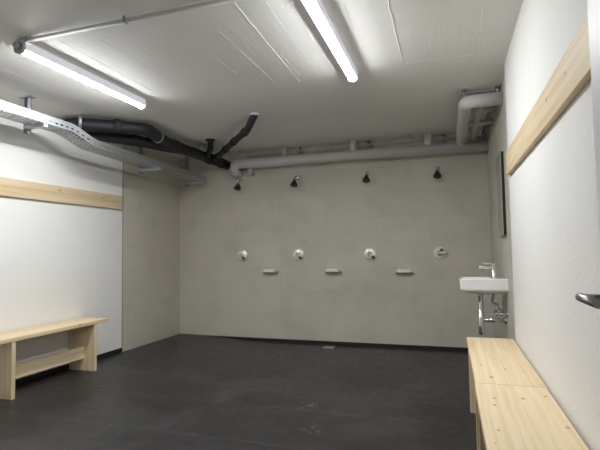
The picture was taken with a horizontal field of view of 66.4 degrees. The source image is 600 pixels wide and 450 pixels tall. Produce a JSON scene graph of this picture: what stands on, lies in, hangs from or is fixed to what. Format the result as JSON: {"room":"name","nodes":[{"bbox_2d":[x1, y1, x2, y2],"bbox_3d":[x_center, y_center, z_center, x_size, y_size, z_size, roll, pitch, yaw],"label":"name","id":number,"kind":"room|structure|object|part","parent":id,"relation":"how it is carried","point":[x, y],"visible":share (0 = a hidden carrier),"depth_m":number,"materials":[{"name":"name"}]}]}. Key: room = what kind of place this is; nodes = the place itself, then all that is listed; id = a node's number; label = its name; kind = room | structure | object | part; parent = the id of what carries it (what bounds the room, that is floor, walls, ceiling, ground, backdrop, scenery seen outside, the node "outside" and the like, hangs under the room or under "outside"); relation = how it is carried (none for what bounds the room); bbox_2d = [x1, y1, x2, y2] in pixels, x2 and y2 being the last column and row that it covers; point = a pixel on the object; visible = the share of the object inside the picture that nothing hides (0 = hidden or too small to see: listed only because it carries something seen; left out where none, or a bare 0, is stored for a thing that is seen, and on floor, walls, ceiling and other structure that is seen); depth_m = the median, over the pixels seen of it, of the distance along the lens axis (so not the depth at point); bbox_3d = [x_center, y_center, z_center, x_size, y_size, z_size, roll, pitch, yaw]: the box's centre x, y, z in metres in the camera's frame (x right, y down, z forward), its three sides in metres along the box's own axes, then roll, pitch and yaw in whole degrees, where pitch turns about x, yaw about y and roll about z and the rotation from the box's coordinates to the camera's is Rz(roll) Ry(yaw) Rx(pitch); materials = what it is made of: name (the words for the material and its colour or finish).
{"room":"shower changing room","nodes":[
{"label":"shower changing room","id":0,"kind":"room"},
{"bbox_2d":[0,99,122,379],"bbox_3d":[-3.066,0.095,2.677,0.150,2.500,5.800,-2,-3,18],"label":"wall","id":1,"kind":"structure","parent":0,"point":[59,262],"depth_m":4.49,"materials":[{"name":"white paint"}]},
{"bbox_2d":[0,177,121,209],"bbox_3d":[-2.724,-0.357,3.492,0.028,0.162,4.015,-2,-3,18],"label":"rail","id":2,"kind":"object","parent":1,"relation":"attached to","point":[9,187],"visible":1,"depth_m":4.49,"materials":[{"name":"brown wood"}]},
{"bbox_2d":[15,348,121,385],"bbox_3d":[-2.737,1.352,3.306,0.010,0.050,4.278,-2,-3,18],"label":"baseboard","id":3,"kind":"structure","parent":1,"relation":"attached to","point":[116,351],"depth_m":4.39,"materials":[{"name":"black"}]},
{"bbox_2d":[122,145,179,351],"bbox_3d":[-1.980,0.293,5.999,0.158,2.560,1.200,-2,-3,18],"label":"tiled wall","id":4,"kind":"structure","parent":0,"point":[151,200],"depth_m":5.90,"materials":[{"name":"concrete"}]},
{"bbox_2d":[122,145,123,348],"bbox_3d":[-2.092,0.232,5.407,0.006,2.500,0.008,-2,-3,18],"label":"trim","id":5,"kind":"structure","parent":4,"relation":"attached to","point":[123,145],"depth_m":5.39,"materials":[{"name":"silver metal"}]},
{"bbox_2d":[0,334,476,449],"bbox_3d":[-0.828,1.387,2.516,4.225,0.165,7.100,-2,-3,18],"label":"floor","id":6,"kind":"structure","parent":0,"point":[179,391],"depth_m":3.54,"materials":[{"name":"black concrete"}]},
{"bbox_2d":[0,317,107,399],"bbox_3d":[-2.298,1.171,4.134,0.320,0.490,1.235,-2,-3,18],"label":"wooden bench","id":7,"kind":"object","parent":6,"relation":"on","point":[81,354],"visible":1,"depth_m":4.14,"materials":[{"name":"brown wood"}]},
{"bbox_3d":[-2.436,1.167,3.708,0.312,0.454,0.036,-2,-3,18],"label":"leg panel","id":8,"kind":"part","parent":7,"relation":"part of","materials":[{"name":"brown wood"}]},
{"bbox_3d":[-2.302,0.944,4.147,0.320,0.036,1.235,-2,-3,18],"label":"seat","id":9,"kind":"part","parent":7,"relation":"part of","materials":[{"name":"brown wood"}]},
{"bbox_3d":[-2.160,1.210,4.558,0.312,0.454,0.036,-2,-3,18],"label":"leg panel","id":10,"kind":"part","parent":7,"relation":"part of","materials":[{"name":"brown wood"}]},
{"bbox_2d":[322,346,335,348],"bbox_3d":[0.349,1.490,5.570,0.140,0.011,0.140,-2,-3,18],"label":"floor drain","id":11,"kind":"object","parent":6,"relation":"in","point":[324,347],"visible":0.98,"depth_m":5.56,"materials":[{"name":"silver metal"}]},
{"bbox_2d":[467,337,546,449],"bbox_3d":[1.202,1.041,2.764,0.315,0.490,1.217,-2,-3,18],"label":"wooden bench","id":12,"kind":"object","parent":6,"relation":"on","point":[500,361],"visible":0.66,"depth_m":2.62,"materials":[{"name":"brown wood"}]},
{"bbox_3d":[1.338,1.080,3.179,0.307,0.454,0.036,-2,-3,18],"label":"leg panel","id":13,"kind":"part","parent":12,"relation":"part of","materials":[{"name":"brown wood"}]},
{"bbox_3d":[1.067,1.038,2.346,0.307,0.454,0.036,-2,-3,18],"label":"leg panel","id":14,"kind":"part","parent":12,"relation":"part of","materials":[{"name":"brown wood"}]},
{"bbox_3d":[1.199,0.815,2.776,0.315,0.036,1.217,-2,-3,18],"label":"seat","id":15,"kind":"part","parent":12,"relation":"part of","materials":[{"name":"brown wood"}]},
{"bbox_2d":[475,383,588,449],"bbox_3d":[0.821,0.983,1.605,0.315,0.490,1.217,-2,-3,18],"label":"wooden bench","id":16,"kind":"object","parent":6,"relation":"on","point":[510,417],"visible":1,"depth_m":1.75,"materials":[{"name":"brown wood"}]},
{"bbox_3d":[0.957,1.022,2.021,0.307,0.454,0.036,-2,-3,18],"label":"leg panel","id":17,"kind":"part","parent":16,"relation":"part of","materials":[{"name":"brown wood"}]},
{"bbox_2d":[0,0,522,158],"bbox_3d":[-0.861,-1.264,2.686,4.425,0.153,7.250,-2,-3,18],"label":"ceiling","id":18,"kind":"structure","parent":0,"point":[200,74],"depth_m":3.33,"materials":[{"name":"paint"}]},
{"bbox_2d":[14,43,145,108],"bbox_3d":[-1.581,-1.093,3.462,0.076,0.086,1.225,-2,-3,18],"label":"ceiling lamp","id":19,"kind":"object","parent":18,"relation":"attached to","point":[31,51],"visible":0.93,"depth_m":3.30,"materials":[{"name":"grey plastic"}]},
{"bbox_2d":[0,95,205,186],"bbox_3d":[-2.253,-0.877,3.841,0.372,0.455,5.300,-2,-3,18],"label":"cable tray","id":20,"kind":"object","parent":18,"relation":"hanging from","point":[29,122],"visible":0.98,"depth_m":4.33,"materials":[{"name":"silver metal"}]},
{"bbox_3d":[-2.341,-0.937,3.936,0.044,0.309,0.036,-2,-3,18],"label":"hanger post","id":21,"kind":"part","parent":20,"relation":"part of","materials":[{"name":"silver metal"}]},
{"bbox_3d":[-2.344,-1.095,3.945,0.150,0.006,0.060,-2,-3,18],"label":"ceiling plate","id":22,"kind":"part","parent":20,"relation":"part of","materials":[{"name":"silver metal"}]},
{"bbox_3d":[-2.251,-0.838,3.902,0.230,0.030,0.040,-2,-3,18],"label":"support arm","id":23,"kind":"part","parent":20,"relation":"part of","materials":[{"name":"silver metal"}]},
{"bbox_3d":[-1.864,-0.803,5.385,0.044,0.432,0.036,-2,-3,18],"label":"hanger post","id":24,"kind":"part","parent":20,"relation":"part of","materials":[{"name":"silver metal"}]},
{"bbox_3d":[-1.743,-0.648,5.338,0.300,0.030,0.040,-2,-3,18],"label":"support arm","id":25,"kind":"part","parent":20,"relation":"part of","materials":[{"name":"silver metal"}]},
{"bbox_3d":[-1.552,-0.748,6.312,0.044,0.449,0.036,-2,-3,18],"label":"hanger post","id":26,"kind":"part","parent":20,"relation":"part of","materials":[{"name":"silver metal"}]},
{"bbox_3d":[-1.421,-0.580,6.261,0.300,0.030,0.040,-2,-3,18],"label":"support arm","id":27,"kind":"part","parent":20,"relation":"part of","materials":[{"name":"silver metal"}]},
{"bbox_2d":[12,0,236,47],"bbox_3d":[-0.886,-1.167,2.585,1.899,0.056,0.039,-2,-3,18],"label":"conduit pipe","id":28,"kind":"object","parent":18,"relation":"attached to","point":[16,44],"visible":1,"depth_m":2.62,"materials":[{"name":"grey"}]},
{"bbox_2d":[55,113,259,169],"bbox_3d":[-1.617,-0.950,5.173,1.954,0.248,2.034,0,-3,-17],"label":"drain pipe","id":29,"kind":"object","parent":18,"relation":"hanging from","point":[117,131],"visible":0.94,"depth_m":4.82,"materials":[{"name":"black plastic"}]},
{"bbox_2d":[297,147,303,154],"bbox_3d":[0.004,-0.920,5.988,0.070,0.200,0.070,-2,-3,18],"label":"riser pipe","id":30,"kind":"object","parent":18,"relation":"attached to","point":[300,151],"visible":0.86,"depth_m":5.97,"materials":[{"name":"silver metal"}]},
{"bbox_2d":[301,0,357,81],"bbox_3d":[0.209,-1.153,2.883,0.076,0.086,1.225,-2,-3,18],"label":"ceiling lamp","id":31,"kind":"object","parent":18,"relation":"attached to","point":[316,10],"visible":1,"depth_m":2.77,"materials":[{"name":"grey plastic"}]},
{"bbox_2d":[230,84,502,178],"bbox_3d":[0.382,-0.900,5.040,3.236,0.357,1.686,-2,-3,18],"label":"insulated pipe","id":32,"kind":"object","parent":18,"relation":"hanging from","point":[477,103],"visible":1,"depth_m":5.37,"materials":[{"name":"grey plastic"}]},
{"bbox_3d":[1.542,-1.147,3.941,0.300,0.022,0.040,-2,-3,18],"label":"hanger rail","id":33,"kind":"part","parent":32,"relation":"part of","materials":[{"name":"silver metal"}]},
{"bbox_2d":[366,141,371,148],"bbox_3d":[0.860,-0.949,5.711,0.070,0.200,0.070,-2,-3,18],"label":"riser pipe","id":34,"kind":"object","parent":18,"relation":"attached to","point":[368,145],"visible":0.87,"depth_m":5.70,"materials":[{"name":"silver metal"}]},
{"bbox_2d":[441,134,447,142],"bbox_3d":[1.716,-0.977,5.434,0.070,0.200,0.070,-2,-3,18],"label":"riser pipe","id":35,"kind":"object","parent":18,"relation":"attached to","point":[444,139],"visible":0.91,"depth_m":5.42,"materials":[{"name":"silver metal"}]},
{"bbox_2d":[482,112,489,134],"bbox_3d":[1.904,-1.101,4.647,0.060,0.045,1.500,-2,-3,18],"label":"supply pipe","id":36,"kind":"object","parent":18,"relation":"attached to","point":[488,113],"visible":0.23,"depth_m":4.99,"materials":[{"name":"silver metal"}]},
{"bbox_2d":[180,132,493,347],"bbox_3d":[0.257,0.258,5.983,4.425,2.560,0.150,-2,-3,18],"label":"wall","id":37,"kind":"structure","parent":0,"point":[403,213],"depth_m":5.82,"materials":[{"name":"concrete"}]},
{"bbox_2d":[234,179,243,190],"bbox_3d":[-0.823,-0.548,6.193,0.094,0.174,0.198,-2,-3,18],"label":"shower","id":38,"kind":"object","parent":37,"relation":"attached to","point":[237,187],"visible":1,"depth_m":6.15,"materials":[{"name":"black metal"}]},
{"bbox_2d":[237,250,246,260],"bbox_3d":[-0.801,0.412,6.197,0.156,0.156,0.083,-2,-3,18],"label":"shower valve","id":39,"kind":"object","parent":37,"relation":"attached to","point":[242,254],"visible":1,"depth_m":6.22,"materials":[{"name":"silver metal"}]},
{"bbox_2d":[262,269,277,272],"bbox_3d":[-0.404,0.608,6.047,0.210,0.056,0.105,-2,-3,18],"label":"soap shelf","id":40,"kind":"object","parent":37,"relation":"attached to","point":[264,270],"visible":1,"depth_m":6.01,"materials":[{"name":"white"}]},
{"bbox_2d":[290,175,299,186],"bbox_3d":[-0.063,-0.573,5.947,0.094,0.174,0.198,-2,-3,18],"label":"shower","id":41,"kind":"object","parent":37,"relation":"attached to","point":[293,183],"visible":1,"depth_m":5.90,"materials":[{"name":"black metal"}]},
{"bbox_2d":[292,249,303,260],"bbox_3d":[-0.036,0.386,5.950,0.156,0.156,0.083,-2,-3,18],"label":"shower valve","id":42,"kind":"object","parent":37,"relation":"attached to","point":[298,254],"visible":1,"depth_m":5.97,"materials":[{"name":"silver metal"}]},
{"bbox_2d":[192,334,467,350],"bbox_3d":[0.256,1.495,5.841,4.117,0.051,0.010,-2,-3,18],"label":"trim","id":43,"kind":"structure","parent":37,"relation":"attached to","point":[248,338],"depth_m":5.70,"materials":[{"name":"black"}]},
{"bbox_2d":[325,268,341,272],"bbox_3d":[0.413,0.577,5.782,0.210,0.056,0.105,-2,-3,18],"label":"soap shelf","id":44,"kind":"object","parent":37,"relation":"attached to","point":[333,270],"visible":1,"depth_m":5.75,"materials":[{"name":"white"}]},
{"bbox_2d":[246,135,486,156],"bbox_3d":[0.719,-0.989,5.804,3.057,0.031,0.024,-2,-3,18],"label":"supply pipe","id":45,"kind":"object","parent":37,"relation":"attached to","point":[266,154],"visible":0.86,"depth_m":5.78,"materials":[{"name":"grey metal"}]},
{"bbox_2d":[362,170,370,182],"bbox_3d":[0.826,-0.603,5.659,0.094,0.174,0.198,-2,-3,18],"label":"shower","id":46,"kind":"object","parent":37,"relation":"attached to","point":[366,179],"visible":1,"depth_m":5.61,"materials":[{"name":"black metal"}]},
{"bbox_2d":[364,248,375,259],"bbox_3d":[0.859,0.362,5.660,0.156,0.156,0.083,-2,-3,18],"label":"shower valve","id":47,"kind":"object","parent":37,"relation":"attached to","point":[369,253],"visible":1,"depth_m":5.68,"materials":[{"name":"silver metal"}]},
{"bbox_2d":[395,269,412,273],"bbox_3d":[1.250,0.557,5.511,0.210,0.056,0.105,-2,-3,18],"label":"soap shelf","id":48,"kind":"object","parent":37,"relation":"attached to","point":[399,271],"visible":1,"depth_m":5.48,"materials":[{"name":"white"}]},
{"bbox_2d":[433,166,440,178],"bbox_3d":[1.618,-0.629,5.403,0.094,0.174,0.198,-2,-3,18],"label":"shower","id":49,"kind":"object","parent":37,"relation":"attached to","point":[437,175],"visible":1,"depth_m":5.35,"materials":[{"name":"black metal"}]},
{"bbox_2d":[433,247,446,259],"bbox_3d":[1.653,0.332,5.405,0.164,0.156,0.078,-2,-3,18],"label":"shower valve","id":50,"kind":"object","parent":37,"relation":"attached to","point":[439,253],"visible":1,"depth_m":5.43,"materials":[{"name":"silver metal"}]},
{"bbox_2d":[486,75,515,342],"bbox_3d":[1.945,0.136,4.266,0.150,2.560,2.080,-2,-3,18],"label":"tiled wall","id":51,"kind":"structure","parent":0,"point":[501,246],"depth_m":4.17,"materials":[{"name":"concrete"}]},
{"bbox_2d":[459,263,507,334],"bbox_3d":[1.602,0.648,4.015,0.380,0.631,0.324,-2,-3,18],"label":"washbasin","id":52,"kind":"object","parent":51,"relation":"attached to","point":[492,285],"visible":1,"depth_m":3.92,"materials":[{"name":"white ceramic"}]},
{"bbox_2d":[459,277,507,293],"bbox_3d":[1.600,0.532,4.022,0.380,0.134,0.324,-2,-3,18],"label":"basin","id":53,"kind":"object","parent":52,"relation":"in","point":[476,285],"depth_m":3.88,"materials":[{"name":"white ceramic"}]},
{"bbox_2d":[478,263,496,277],"bbox_3d":[1.650,0.399,4.033,0.153,0.132,0.052,-2,-3,18],"label":"tap","id":54,"kind":"object","parent":52,"relation":"on","point":[493,265],"depth_m":4.01,"materials":[{"name":"silver metal"}]},
{"bbox_2d":[495,151,506,235],"bbox_3d":[1.754,-0.258,4.002,0.026,0.704,0.402,-2,-3,18],"label":"wall mirror","id":55,"kind":"object","parent":51,"relation":"attached to","point":[500,181],"visible":1,"depth_m":3.86,"materials":[{"name":"black mirror"}]},
{"bbox_2d":[504,0,599,449],"bbox_3d":[0.847,-0.061,0.949,0.170,2.500,4.920,-2,-3,18],"label":"wall","id":56,"kind":"structure","parent":0,"point":[553,189],"depth_m":1.92,"materials":[{"name":"white paint"}]},
{"bbox_2d":[506,15,590,174],"bbox_3d":[1.002,-0.508,1.794,0.026,0.162,3.080,-2,-3,18],"label":"rail","id":57,"kind":"object","parent":56,"relation":"attached to","point":[572,73],"visible":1,"depth_m":1.74,"materials":[{"name":"brown wood"}]},
{"bbox_3d":[-1.495,-0.041,0.646,4.098,2.500,0.140,-2,-3,18],"label":"wall","id":58,"kind":"structure","parent":0,"visible":0},
{"bbox_2d":[575,0,599,308],"bbox_3d":[0.502,0.155,0.567,0.107,2.022,0.908,-2,-3,18],"label":"door","id":59,"kind":"structure","parent":58,"relation":"in","point":[593,6],"depth_m":0.99,"materials":[{"name":"white paint"}]},
{"bbox_3d":[0.585,0.145,0.886,0.067,0.018,0.139,-2,-3,18],"label":"handle","id":60,"kind":"part","parent":59,"relation":"part of","materials":[{"name":"silver metal"}]},
{"bbox_3d":[0.537,0.154,0.564,0.040,2.022,0.893,-2,-3,18],"label":"panel","id":61,"kind":"part","parent":59,"relation":"part of","materials":[{"name":"white paint"}]}
]}

